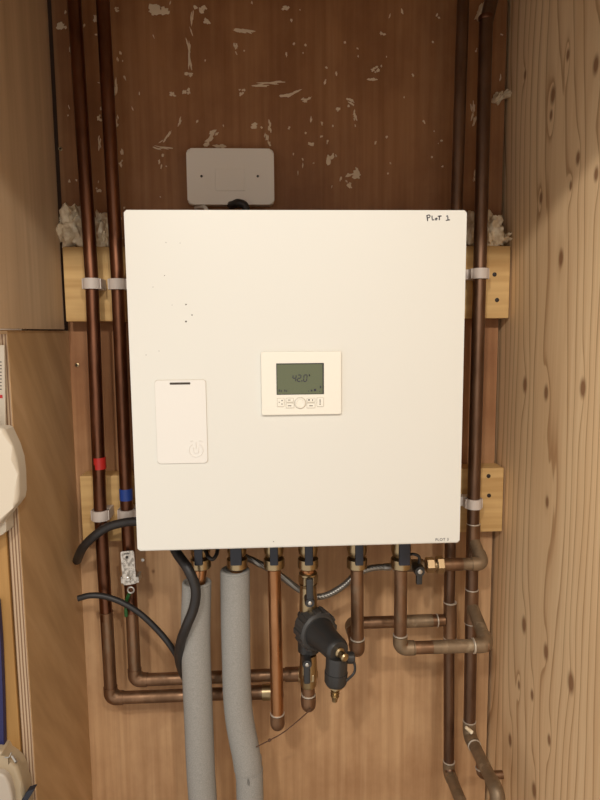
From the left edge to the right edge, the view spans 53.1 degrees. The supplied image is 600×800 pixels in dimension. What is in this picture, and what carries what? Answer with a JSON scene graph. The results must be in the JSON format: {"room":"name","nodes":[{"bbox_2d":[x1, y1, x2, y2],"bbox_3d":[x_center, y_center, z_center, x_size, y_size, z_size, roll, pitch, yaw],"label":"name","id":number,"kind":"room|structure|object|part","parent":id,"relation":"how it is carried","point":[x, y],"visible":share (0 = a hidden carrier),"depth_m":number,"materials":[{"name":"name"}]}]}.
{"room":"utility cupboard","nodes":[
{"label":"utility cupboard","id":0,"kind":"room"},
{"bbox_2d":[0,0,92,799],"bbox_3d":[-0.441,0.201,0.917,0.024,2.400,0.618,-1,7,-3],"label":"wall","id":1,"kind":"structure","parent":0,"point":[44,535],"depth_m":1.01,"materials":[{"name":"brown wood"}]},
{"bbox_2d":[0,345,5,424],"bbox_3d":[-0.475,-0.013,0.901,0.070,0.139,0.004,-1,7,-3],"label":"plate","id":2,"kind":"object","parent":1,"relation":"attached to","point":[2,347],"visible":0.95,"depth_m":0.90,"materials":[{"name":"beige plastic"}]},
{"bbox_2d":[0,599,6,744],"bbox_3d":[-0.508,0.431,0.944,0.084,0.244,0.010,-1,7,-3],"label":"sheet","id":3,"kind":"object","parent":1,"relation":"attached to","point":[3,732],"visible":1,"depth_m":0.95,"materials":[{"name":"blue"}]},
{"bbox_2d":[0,531,22,752],"bbox_3d":[-0.482,0.638,1.031,0.056,1.506,0.108,-1,7,-3],"label":"trim","id":4,"kind":"structure","parent":1,"relation":"attached to","point":[13,719],"depth_m":0.95,"materials":[{"name":"brown wood"}]},
{"bbox_2d":[0,425,26,535],"bbox_3d":[-0.465,0.136,0.893,0.115,0.200,0.055,-1,7,-3],"label":"electrical box","id":5,"kind":"object","parent":1,"relation":"attached to","point":[13,484],"visible":1,"depth_m":0.87,"materials":[{"name":"beige plastic"}]},
{"bbox_2d":[0,740,36,799],"bbox_3d":[-0.491,0.669,0.959,0.149,0.252,0.041,-1,7,-3],"label":"box","id":6,"kind":"object","parent":1,"relation":"attached to","point":[15,777],"visible":1,"depth_m":0.94,"materials":[{"name":"beige plastic"}]},
{"bbox_3d":[-0.499,0.671,0.944,0.102,0.196,0.012,-1,7,-3],"label":"lid","id":7,"kind":"part","parent":6,"relation":"part of","materials":[{"name":"beige plastic"}]},
{"bbox_3d":[-0.428,0.623,0.948,0.022,0.026,0.012,-1,7,-3],"label":"grey lever","id":8,"kind":"part","parent":6,"relation":"part of","materials":[{"name":"black plastic"}]},
{"bbox_2d":[72,517,136,564],"bbox_3d":[-0.355,0.270,1.118,0.199,0.111,0.056,2,7,19],"label":"conduit","id":9,"kind":"object","parent":1,"relation":"attached to","point":[97,533],"visible":0.85,"depth_m":1.10,"materials":[{"name":"black plastic"}]},
{"bbox_2d":[26,0,507,799],"bbox_3d":[-0.122,0.158,1.271,1.260,2.400,0.101,-1,7,-3],"label":"wall","id":10,"kind":"structure","parent":0,"point":[352,101],"depth_m":1.17,"materials":[{"name":"brown wood"}]},
{"bbox_2d":[186,148,273,206],"bbox_3d":[-0.131,-0.419,1.137,0.162,0.102,0.035,-1,7,-3],"label":"junction box","id":11,"kind":"object","parent":10,"relation":"attached to","point":[216,177],"visible":1,"depth_m":1.12,"materials":[{"name":"white plastic"}]},
{"bbox_2d":[194,205,208,209],"bbox_3d":[-0.185,-0.355,1.137,0.040,0.033,0.009,6,9,44],"label":"cable","id":12,"kind":"object","parent":11,"relation":"attached to","point":[204,207],"visible":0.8,"depth_m":1.13,"materials":[{"name":"white plastic"}]},
{"bbox_3d":[-0.131,-0.411,1.123,0.055,0.040,0.005,-1,7,-3],"label":"knockout panel","id":13,"kind":"part","parent":11,"relation":"part of","materials":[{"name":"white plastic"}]},
{"bbox_2d":[227,199,249,209],"bbox_3d":[-0.119,-0.344,1.125,0.057,0.089,0.025,5,9,41],"label":"power cable","id":14,"kind":"object","parent":11,"relation":"attached to","point":[243,204],"visible":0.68,"depth_m":1.11,"materials":[{"name":"black plastic"}]},
{"bbox_2d":[62,246,509,321],"bbox_3d":[-0.018,-0.224,1.160,0.846,0.138,0.046,-1,7,-3],"label":"batten","id":15,"kind":"object","parent":10,"relation":"attached to","point":[498,257],"visible":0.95,"depth_m":1.13,"materials":[{"name":"brown wood"}]},
{"bbox_2d":[56,203,82,247],"bbox_3d":[-0.425,-0.321,1.118,0.061,0.092,0.063,-1,7,-3],"label":"foam","id":16,"kind":"object","parent":15,"relation":"on","point":[69,229],"visible":0.91,"depth_m":1.10,"materials":[{"name":"beige plastic"}]},
{"bbox_2d":[82,278,105,289],"bbox_3d":[-0.377,-0.211,1.095,0.034,0.019,0.051,-1,7,-3],"label":"clip","id":17,"kind":"object","parent":15,"relation":"attached to","point":[87,283],"visible":0.96,"depth_m":1.07,"materials":[{"name":"beige plastic"}]},
{"bbox_2d":[95,209,108,246],"bbox_3d":[-0.371,-0.316,1.123,0.040,0.078,0.063,-2,7,-16],"label":"foam","id":18,"kind":"object","parent":15,"relation":"on","point":[101,220],"visible":0.74,"depth_m":1.11,"materials":[{"name":"beige plastic"}]},
{"bbox_2d":[107,278,126,290],"bbox_3d":[-0.331,-0.211,1.098,0.034,0.019,0.051,-1,7,-3],"label":"clip","id":19,"kind":"object","parent":15,"relation":"attached to","point":[113,283],"visible":0.65,"depth_m":1.07,"materials":[{"name":"beige plastic"}]},
{"bbox_2d":[465,268,488,280],"bbox_3d":[0.329,-0.236,1.128,0.046,0.019,0.051,-1,7,-3],"label":"clip","id":20,"kind":"object","parent":15,"relation":"attached to","point":[474,273],"visible":0.82,"depth_m":1.11,"materials":[{"name":"beige plastic"}]},
{"bbox_2d":[466,209,512,245],"bbox_3d":[0.361,-0.323,1.159,0.095,0.097,0.062,-1,7,-3],"label":"foam","id":21,"kind":"object","parent":15,"relation":"on","point":[496,236],"visible":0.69,"depth_m":1.15,"materials":[{"name":"beige plastic"}]},
{"bbox_2d":[80,463,503,540],"bbox_3d":[-0.009,0.204,1.209,0.836,0.132,0.046,-1,7,-3],"label":"batten","id":22,"kind":"object","parent":10,"relation":"attached to","point":[492,474],"visible":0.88,"depth_m":1.20,"materials":[{"name":"brown wood"}]},
{"bbox_2d":[91,505,113,521],"bbox_3d":[-0.378,0.216,1.144,0.034,0.019,0.051,-1,7,-3],"label":"clip","id":23,"kind":"object","parent":22,"relation":"attached to","point":[103,516],"visible":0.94,"depth_m":1.12,"materials":[{"name":"beige plastic"}]},
{"bbox_2d":[117,504,135,518],"bbox_3d":[-0.328,0.215,1.146,0.034,0.019,0.051,-1,7,-3],"label":"clip","id":24,"kind":"object","parent":22,"relation":"attached to","point":[132,513],"visible":0.56,"depth_m":1.12,"materials":[{"name":"beige plastic"}]},
{"bbox_2d":[124,210,466,561],"bbox_3d":[-0.028,0.012,1.036,0.550,0.614,0.254,-1,7,-3],"label":"heating unit","id":25,"kind":"object","parent":22,"relation":"attached to","point":[296,376],"visible":1,"depth_m":0.91,"materials":[{"name":"white metal"}]},
{"bbox_2d":[170,550,200,679],"bbox_3d":[-0.208,0.397,1.070,0.059,0.329,0.113,-2,7,-13],"label":"cable","id":26,"kind":"object","parent":25,"relation":"hanging from","point":[181,559],"visible":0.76,"depth_m":1.02,"materials":[{"name":"black plastic"}]},
{"bbox_2d":[190,549,210,571],"bbox_3d":[-0.176,0.252,1.052,0.037,0.095,0.050,-1,7,-3],"label":"valve","id":27,"kind":"object","parent":25,"relation":"attached to","point":[199,561],"visible":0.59,"depth_m":1.04,"materials":[{"name":"gold metal"}]},
{"bbox_3d":[-0.175,0.247,1.030,0.014,0.076,0.007,-1,7,-3],"label":"lever","id":28,"kind":"part","parent":27,"relation":"part of","materials":[{"name":"black plastic"}]},
{"bbox_2d":[204,549,219,560],"bbox_3d":[-0.153,0.261,1.049,0.029,0.020,0.067,-2,7,-15],"label":"cable","id":29,"kind":"object","parent":27,"relation":"attached to","point":[216,554],"visible":0.73,"depth_m":1.02,"materials":[{"name":"black plastic"}]},
{"bbox_2d":[227,548,247,571],"bbox_3d":[-0.112,0.252,1.055,0.037,0.097,0.050,-1,7,-3],"label":"valve","id":30,"kind":"object","parent":25,"relation":"attached to","point":[237,560],"visible":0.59,"depth_m":1.05,"materials":[{"name":"gold metal"}]},
{"bbox_3d":[-0.111,0.247,1.033,0.020,0.078,0.007,-1,7,-3],"label":"lever","id":31,"kind":"part","parent":30,"relation":"part of","materials":[{"name":"black plastic"}]},
{"bbox_2d":[264,547,284,571],"bbox_3d":[-0.046,0.252,1.058,0.037,0.099,0.050,-1,7,-3],"label":"valve","id":32,"kind":"object","parent":25,"relation":"attached to","point":[273,559],"visible":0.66,"depth_m":1.05,"materials":[{"name":"gold metal"}]},
{"bbox_3d":[-0.045,0.247,1.036,0.014,0.080,0.007,-1,7,-3],"label":"lever","id":33,"kind":"part","parent":32,"relation":"part of","materials":[{"name":"black plastic"}]},
{"bbox_2d":[268,570,284,730],"bbox_3d":[-0.045,0.449,1.132,0.028,0.318,0.117,-1,7,-3],"label":"copper pipe","id":34,"kind":"object","parent":32,"relation":"attached to","point":[277,714],"visible":0.98,"depth_m":1.08,"materials":[{"name":"orange metal"}]},
{"bbox_3d":[0.002,-0.025,0.911,0.121,0.096,0.008,-1,7,-3],"label":"control panel","id":35,"kind":"part","parent":25,"relation":"part of","materials":[{"name":"beige plastic"}]},
{"bbox_2d":[298,546,317,571],"bbox_3d":[0.014,0.252,1.061,0.037,0.101,0.050,-1,7,-3],"label":"valve","id":36,"kind":"object","parent":25,"relation":"attached to","point":[307,560],"visible":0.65,"depth_m":1.05,"materials":[{"name":"gold metal"}]},
{"bbox_3d":[0.015,0.247,1.039,0.014,0.082,0.007,-1,7,-3],"label":"lever","id":37,"kind":"part","parent":36,"relation":"part of","materials":[{"name":"black plastic"}]},
{"bbox_2d":[293,570,355,702],"bbox_3d":[0.043,0.415,1.042,0.074,0.228,0.143,-4,7,-26],"label":"filter","id":38,"kind":"object","parent":36,"relation":"attached to","point":[315,628],"visible":0.99,"depth_m":1.04,"materials":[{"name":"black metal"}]},
{"bbox_3d":[0.012,0.478,1.068,0.018,0.046,0.025,-1,7,-3],"label":"lever","id":39,"kind":"part","parent":38,"relation":"part of","materials":[{"name":"grey plastic"}]},
{"bbox_2d":[301,687,315,712],"bbox_3d":[0.013,0.543,1.146,0.028,0.058,0.117,-1,7,-3],"label":"copper pipe","id":40,"kind":"object","parent":38,"relation":"attached to","point":[308,697],"visible":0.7,"depth_m":1.09,"materials":[{"name":"brown metal"}]},
{"bbox_2d":[256,709,310,746],"bbox_3d":[-0.030,0.594,1.090,0.102,0.068,0.010,-1,7,-6],"label":"string","id":41,"kind":"object","parent":40,"relation":"attached to","point":[269,740],"visible":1,"depth_m":1.09,"materials":[{"name":"brown"}]},
{"bbox_3d":[0.016,0.335,1.052,0.018,0.052,0.025,-1,7,-3],"label":"lever","id":42,"kind":"part","parent":38,"relation":"part of","materials":[{"name":"grey plastic"}]},
{"bbox_2d":[305,618,347,659],"bbox_3d":[0.048,0.414,1.030,0.057,0.057,0.078,-4,7,-26],"label":"canister","id":43,"kind":"object","parent":38,"relation":"on","point":[322,636],"depth_m":1.02,"materials":[{"name":"grey plastic"}]},
{"bbox_2d":[347,545,366,571],"bbox_3d":[0.102,0.252,1.065,0.037,0.104,0.050,-1,7,-3],"label":"valve","id":44,"kind":"object","parent":25,"relation":"attached to","point":[356,560],"visible":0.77,"depth_m":1.06,"materials":[{"name":"gold metal"}]},
{"bbox_3d":[0.103,0.247,1.043,0.014,0.084,0.007,-1,7,-3],"label":"lever","id":45,"kind":"part","parent":44,"relation":"part of","materials":[{"name":"black plastic"}]},
{"bbox_2d":[391,544,410,571],"bbox_3d":[0.182,0.252,1.069,0.037,0.106,0.050,-1,7,-3],"label":"valve","id":46,"kind":"object","parent":25,"relation":"attached to","point":[400,560],"visible":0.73,"depth_m":1.06,"materials":[{"name":"gold metal"}]},
{"bbox_3d":[0.183,0.247,1.047,0.020,0.087,0.007,-1,7,-3],"label":"lever","id":47,"kind":"part","parent":46,"relation":"part of","materials":[{"name":"black plastic"}]},
{"bbox_2d":[393,570,492,655],"bbox_3d":[0.262,0.379,1.132,0.189,0.170,0.104,-1,7,-3],"label":"copper pipe","id":48,"kind":"object","parent":46,"relation":"attached to","point":[483,642],"visible":1,"depth_m":1.09,"materials":[{"name":"brown metal"}]},
{"bbox_2d":[246,553,445,599],"bbox_3d":[0.082,0.330,1.115,0.379,0.093,0.052,-1,7,-3],"label":"loop","id":49,"kind":"object","parent":48,"relation":"attached to","point":[419,566],"visible":0.68,"depth_m":1.12,"materials":[{"name":"silver metal"}]},
{"bbox_3d":[0.209,0.310,1.110,0.039,0.056,0.031,-1,7,-3],"label":"handle","id":50,"kind":"part","parent":49,"relation":"part of","materials":[{"name":"grey plastic"}]},
{"bbox_2d":[460,494,482,509],"bbox_3d":[0.332,0.200,1.178,0.046,0.019,0.051,-1,7,-3],"label":"clip","id":51,"kind":"object","parent":22,"relation":"attached to","point":[469,504],"visible":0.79,"depth_m":1.16,"materials":[{"name":"beige plastic"}]},
{"bbox_2d":[474,2,483,21],"bbox_3d":[0.332,-0.707,1.095,0.015,0.032,0.062,-1,7,-3],"label":"foam","id":52,"kind":"object","parent":10,"relation":"attached to","point":[479,11],"visible":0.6,"depth_m":1.09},
{"bbox_2d":[491,89,511,104],"bbox_3d":[0.388,-0.579,1.144,0.034,0.022,0.037,-1,7,-3],"label":"foam","id":53,"kind":"object","parent":10,"relation":"attached to","point":[498,96],"visible":1,"depth_m":1.14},
{"bbox_2d":[485,0,599,799],"bbox_3d":[0.447,0.220,0.686,0.018,2.400,1.168,-1,7,-3],"label":"wall","id":54,"kind":"structure","parent":0,"point":[543,708],"depth_m":1.01,"materials":[{"name":"brown wood"}]},
{"bbox_3d":[-0.115,-1.017,0.765,1.260,0.050,0.840,-1,7,-3],"label":"ceiling","id":55,"kind":"structure","parent":0,"visible":0},
{"bbox_2d":[67,0,270,704],"bbox_3d":[-0.231,-0.210,1.093,0.333,1.626,0.031,-1,7,-3],"label":"copper pipe","id":56,"kind":"object","parent":55,"relation":"hanging from","point":[113,695],"visible":0.91,"depth_m":1.10,"materials":[{"name":"brown metal"}]},
{"bbox_2d":[96,0,299,686],"bbox_3d":[-0.170,-0.229,1.094,0.359,1.591,0.031,-1,7,-3],"label":"copper pipe","id":57,"kind":"object","parent":55,"relation":"hanging from","point":[137,677],"visible":0.91,"depth_m":1.09,"materials":[{"name":"brown metal"}]},
{"bbox_2d":[77,592,174,655],"bbox_3d":[-0.310,0.454,1.133,0.206,0.195,0.024,-1,7,-3],"label":"cable","id":58,"kind":"object","parent":57,"relation":"attached to","point":[90,595],"visible":0.77,"depth_m":1.12,"materials":[{"name":"black plastic"}]},
{"bbox_2d":[120,550,141,616],"bbox_3d":[-0.321,0.345,1.141,0.034,0.132,0.048,-1,7,-3],"label":"clamp","id":59,"kind":"object","parent":57,"relation":"attached to","point":[130,575],"visible":0.99,"depth_m":1.12,"materials":[{"name":"metal"}]},
{"bbox_3d":[-0.321,0.315,1.123,0.027,0.067,0.001,-1,7,-3],"label":"tag plate","id":60,"kind":"part","parent":59,"relation":"part of","materials":[{"name":"metal"}]},
{"bbox_2d":[443,0,468,799],"bbox_3d":[0.300,0.052,1.060,0.031,2.150,0.204,-1,7,-3],"label":"copper pipe","id":61,"kind":"object","parent":55,"relation":"attached to","point":[462,17],"visible":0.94,"depth_m":1.16,"materials":[{"name":"brown metal"}]},
{"bbox_2d":[345,571,445,656],"bbox_3d":[0.189,0.379,1.136,0.200,0.175,0.117,-1,7,-3],"label":"copper pipe","id":62,"kind":"object","parent":61,"relation":"attached to","point":[355,625],"visible":0.94,"depth_m":1.09,"materials":[{"name":"brown metal"}]},
{"bbox_2d":[463,0,504,799],"bbox_3d":[0.359,0.075,1.077,0.062,2.201,0.182,-1,7,-3],"label":"copper pipe","id":63,"kind":"object","parent":55,"relation":"attached to","point":[484,770],"visible":0.98,"depth_m":1.12,"materials":[{"name":"brown metal"}]},
{"bbox_2d":[444,539,487,570],"bbox_3d":[0.308,0.296,1.149,0.098,0.050,0.060,-1,7,-3],"label":"copper pipe","id":64,"kind":"object","parent":63,"relation":"attached to","point":[479,561],"visible":0.99,"depth_m":1.13,"materials":[{"name":"brown metal"}]},
{"bbox_3d":[-0.383,1.453,0.751,1.867,0.050,1.400,-1,7,-3],"label":"floor","id":65,"kind":"structure","parent":0,"visible":0},
{"bbox_2d":[181,570,216,799],"bbox_3d":[-0.181,0.835,1.124,0.057,1.090,0.056,-7,9,-44],"label":"pipe","id":66,"kind":"object","parent":65,"relation":"on","point":[196,658],"visible":0.88,"depth_m":1.07,"materials":[{"name":"grey plastic"}]},
{"bbox_2d":[220,566,263,799],"bbox_3d":[-0.103,0.835,1.126,0.071,1.088,0.055,-1,7,-3],"label":"pipe","id":67,"kind":"object","parent":65,"relation":"on","point":[234,586],"visible":0.96,"depth_m":1.07,"materials":[{"name":"grey rubber"}]}
]}

